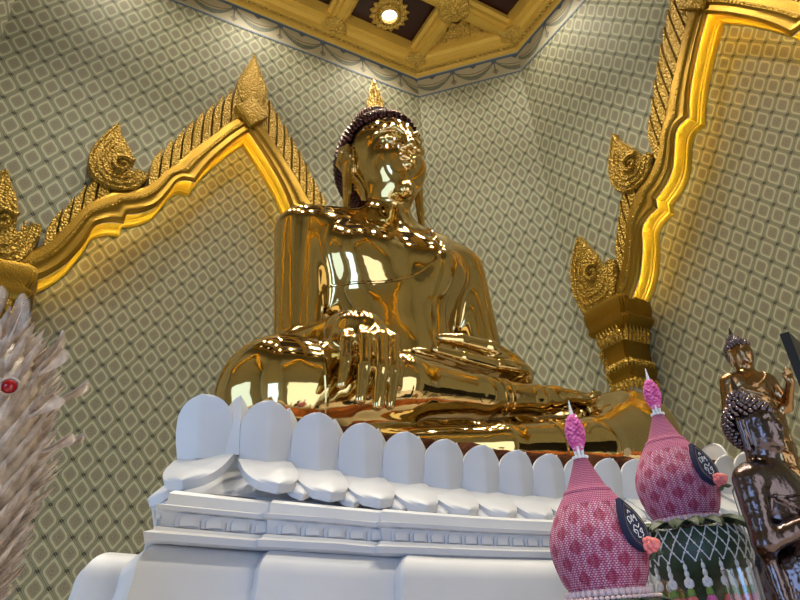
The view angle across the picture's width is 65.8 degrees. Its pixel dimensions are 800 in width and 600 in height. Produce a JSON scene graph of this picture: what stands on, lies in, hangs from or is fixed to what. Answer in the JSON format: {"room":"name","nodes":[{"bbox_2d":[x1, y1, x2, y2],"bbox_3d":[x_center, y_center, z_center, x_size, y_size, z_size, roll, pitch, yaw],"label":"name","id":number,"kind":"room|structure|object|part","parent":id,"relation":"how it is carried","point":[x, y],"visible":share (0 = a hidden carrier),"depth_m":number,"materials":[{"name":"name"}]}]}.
{"room":"house of worship","nodes":[
{"label":"house of worship","id":0,"kind":"room"},
{"bbox_2d":[0,0,13,39],"bbox_3d":[-6.222,-1.690,6.964,0.001,13.630,2.346,-11,-29,12],"label":"wall","id":1,"kind":"structure","parent":0,"point":[5,5],"depth_m":9.64,"materials":[{"name":"paper"}]},
{"bbox_2d":[0,0,432,248],"bbox_3d":[-2.558,-0.472,9.764,7.734,13.630,0.001,12,-32,-28],"label":"wall","id":2,"kind":"structure","parent":0,"point":[71,71],"depth_m":10.41,"materials":[{"name":"paper"}]},
{"bbox_2d":[3,147,279,599],"bbox_3d":[-2.613,1.258,9.187,6.600,10.050,0.001,12,-32,-28],"label":"wall niche","id":3,"kind":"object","parent":2,"relation":"in","point":[151,315],"depth_m":8.77,"materials":[{"name":"paper"}]},
{"bbox_2d":[0,54,326,323],"bbox_3d":[-2.502,0.441,9.301,7.380,11.580,0.719,12,-32,-28],"label":"arch","id":4,"kind":"object","parent":2,"relation":"attached to","point":[246,120],"visible":0.51,"depth_m":9.47,"materials":[{"name":"gold metal"}]},
{"bbox_3d":[-2.598,-1.589,10.278,6.040,4.196,0.185,12,-32,-28],"label":"frame moulding","id":5,"kind":"part","parent":4,"relation":"part of","materials":[{"name":"gold metal"}]},
{"bbox_2d":[171,0,418,96],"bbox_3d":[-2.939,-5.660,12.516,7.726,0.740,0.001,12,-32,-28],"label":"trim","id":6,"kind":"structure","parent":2,"relation":"attached to","point":[224,10],"depth_m":12.96,"materials":[{"name":"beige paint"}]},
{"bbox_2d":[226,0,560,77],"bbox_3d":[-0.250,-8.499,8.598,11.330,0.490,11.330,12,-32,-28],"label":"ceiling","id":7,"kind":"structure","parent":0,"point":[437,36],"depth_m":13.48,"materials":[{"name":"gold paint"}]},
{"bbox_2d":[369,0,409,31],"bbox_3d":[-0.229,-6.164,13.372,0.863,0.115,0.863,12,-32,-28],"label":"recessed light","id":8,"kind":"object","parent":7,"relation":"in","point":[386,14],"visible":1,"depth_m":13.36,"materials":[{"name":"gold metal"}]},
{"bbox_2d":[419,71,592,392],"bbox_3d":[1.925,0.020,11.316,2.346,13.630,0.001,-11,-29,12],"label":"wall","id":9,"kind":"structure","parent":0,"point":[488,189],"depth_m":12.22,"materials":[{"name":"paper"}]},
{"bbox_2d":[417,52,520,96],"bbox_3d":[1.534,-5.168,14.067,2.338,0.740,0.001,-11,-29,12],"label":"trim","id":10,"kind":"structure","parent":9,"relation":"attached to","point":[507,64],"depth_m":14.03,"materials":[{"name":"beige paint"}]},
{"bbox_2d":[522,0,669,392],"bbox_3d":[4.962,-1.883,8.170,0.001,13.630,7.734,12,-32,-28],"label":"wall","id":11,"kind":"structure","parent":0,"point":[592,81],"depth_m":11.31,"materials":[{"name":"paper"}]},
{"bbox_2d":[517,0,584,70],"bbox_3d":[4.564,-7.068,10.926,0.001,0.740,7.726,12,-32,-28],"label":"trim","id":12,"kind":"structure","parent":11,"relation":"attached to","point":[563,11],"depth_m":13.11,"materials":[{"name":"beige paint"}]},
{"bbox_2d":[570,0,799,392],"bbox_3d":[5.050,-0.976,7.700,0.719,11.580,7.380,12,-32,-28],"label":"arch","id":13,"kind":"object","parent":11,"relation":"attached to","point":[613,299],"visible":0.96,"depth_m":9.71,"materials":[{"name":"gold metal"}]},
{"bbox_3d":[4.809,-2.979,8.707,0.185,4.196,6.040,12,-32,-28],"label":"frame moulding","id":14,"kind":"part","parent":13,"relation":"part of","materials":[{"name":"gold metal"}]},
{"bbox_2d":[649,24,799,459],"bbox_3d":[5.383,-0.243,7.492,0.001,10.050,6.600,12,-32,-28],"label":"wall","id":15,"kind":"structure","parent":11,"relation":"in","point":[730,247],"depth_m":8.90,"materials":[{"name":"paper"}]},
{"label":"floor","id":16,"kind":"structure","parent":0,"visible":0},
{"bbox_2d":[0,285,89,599],"bbox_3d":[-0.847,0.507,1.127,0.398,1.156,0.381,-22,-33,30],"label":"shell sculpture","id":17,"kind":"object","parent":16,"relation":"on","point":[27,414],"visible":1,"depth_m":1.23,"materials":[{"name":"beige"}]},
{"bbox_2d":[68,394,745,599],"bbox_3d":[0.236,2.227,3.475,4.160,2.588,3.201,12,-32,-28],"label":"pedestal","id":18,"kind":"object","parent":16,"relation":"on","point":[258,502],"visible":0.63,"depth_m":2.23,"materials":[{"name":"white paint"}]},
{"bbox_3d":[0.170,1.659,3.821,3.823,0.243,3.078,12,-32,-28],"label":"stepped moulding","id":19,"kind":"part","parent":18,"relation":"part of","materials":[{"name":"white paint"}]},
{"bbox_2d":[214,78,682,458],"bbox_3d":[0.168,-0.580,4.840,3.202,4.240,2.000,12,-32,-28],"label":"seated statue","id":20,"kind":"object","parent":18,"relation":"on","point":[374,305],"visible":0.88,"depth_m":4.06,"materials":[{"name":"gold metal"}]},
{"bbox_2d":[296,418,733,469],"bbox_3d":[0.326,1.179,3.718,3.320,0.226,1.750,12,-32,-28],"label":"altar cloth","id":21,"kind":"object","parent":18,"relation":"on","point":[465,447],"visible":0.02,"depth_m":3.04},
{"bbox_2d":[660,558,753,599],"bbox_3d":[1.276,1.687,1.754,0.580,1.808,0.360,-2,-28,-5],"label":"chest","id":22,"kind":"object","parent":16,"relation":"on","point":[664,582],"visible":0.02,"depth_m":2.12,"materials":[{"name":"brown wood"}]},
{"bbox_2d":[732,486,754,555],"bbox_3d":[0.956,1.349,1.199,0.220,1.924,0.220,-14,-30,18],"label":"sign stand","id":23,"kind":"object","parent":16,"relation":"on","point":[733,489],"visible":0.29,"depth_m":1.63,"materials":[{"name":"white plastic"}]},
{"bbox_2d":[719,328,799,475],"bbox_3d":[1.109,0.370,1.890,0.236,0.635,0.162,2,-29,-12],"label":"statue","id":24,"kind":"object","parent":16,"relation":"on","point":[737,351],"visible":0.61,"depth_m":1.91,"materials":[{"name":"brown metal"}]},
{"bbox_2d":[779,331,799,385],"bbox_3d":[2.176,1.503,2.561,0.450,2.770,0.800,-27,-36,37],"label":"display screen","id":25,"kind":"object","parent":16,"relation":"on","point":[791,344],"visible":1,"depth_m":2.90,"materials":[{"name":"black plastic"}]},
{"bbox_3d":[0.508,1.388,0.770,1.000,1.510,0.530,12,-32,-28],"label":"altar table","id":26,"kind":"object","parent":16,"relation":"on","visible":0},
{"bbox_2d":[568,592,676,599],"bbox_3d":[0.429,0.679,1.217,0.270,0.170,0.270,12,-32,-28],"label":"tray","id":27,"kind":"object","parent":26,"relation":"on","point":[648,596],"visible":1,"depth_m":1.17,"materials":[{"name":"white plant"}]},
{"bbox_2d":[549,400,663,599],"bbox_3d":[0.411,0.417,1.347,0.200,0.420,0.217,-2,-28,-5],"label":"offering","id":28,"kind":"object","parent":27,"relation":"on","point":[600,546],"visible":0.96,"depth_m":1.24,"materials":[{"name":"pink fabric"}]},
{"bbox_2d":[645,513,754,599],"bbox_3d":[0.703,0.677,1.414,0.306,0.322,0.305,12,-32,-28],"label":"tray","id":29,"kind":"object","parent":26,"relation":"on","point":[693,559],"visible":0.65,"depth_m":1.38,"materials":[{"name":"green fabric"}]},
{"bbox_2d":[635,368,731,529],"bbox_3d":[0.683,0.361,1.581,0.201,0.405,0.200,-9,-28,9],"label":"offering","id":30,"kind":"object","parent":29,"relation":"on","point":[674,478],"visible":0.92,"depth_m":1.47,"materials":[{"name":"pink fabric"}]},
{"bbox_2d":[689,596,698,599],"bbox_3d":[0.631,0.648,1.327,0.024,0.033,0.021,12,-32,-28],"label":"flower","id":31,"kind":"object","parent":29,"relation":"on","point":[690,597],"depth_m":1.32,"materials":[{"name":"pink plant"}]},
{"bbox_2d":[707,594,717,599],"bbox_3d":[0.664,0.638,1.312,0.024,0.033,0.021,12,-32,-28],"label":"flower","id":32,"kind":"object","parent":29,"relation":"on","point":[710,596],"depth_m":1.31,"materials":[{"name":"pink plant"}]},
{"bbox_2d":[721,567,765,599],"bbox_3d":[0.607,0.562,1.049,0.059,0.195,0.059,12,-32,-28],"label":"drinking glass","id":33,"kind":"object","parent":26,"relation":"on","point":[744,583],"visible":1,"depth_m":1.06,"materials":[{"name":"white"}]},
{"bbox_2d":[721,377,799,599],"bbox_3d":[0.785,0.522,1.209,0.222,0.799,0.214,-6,-28,2],"label":"statue","id":34,"kind":"object","parent":26,"relation":"on","point":[767,490],"visible":0.99,"depth_m":1.21,"materials":[{"name":"brown metal"}]}
]}

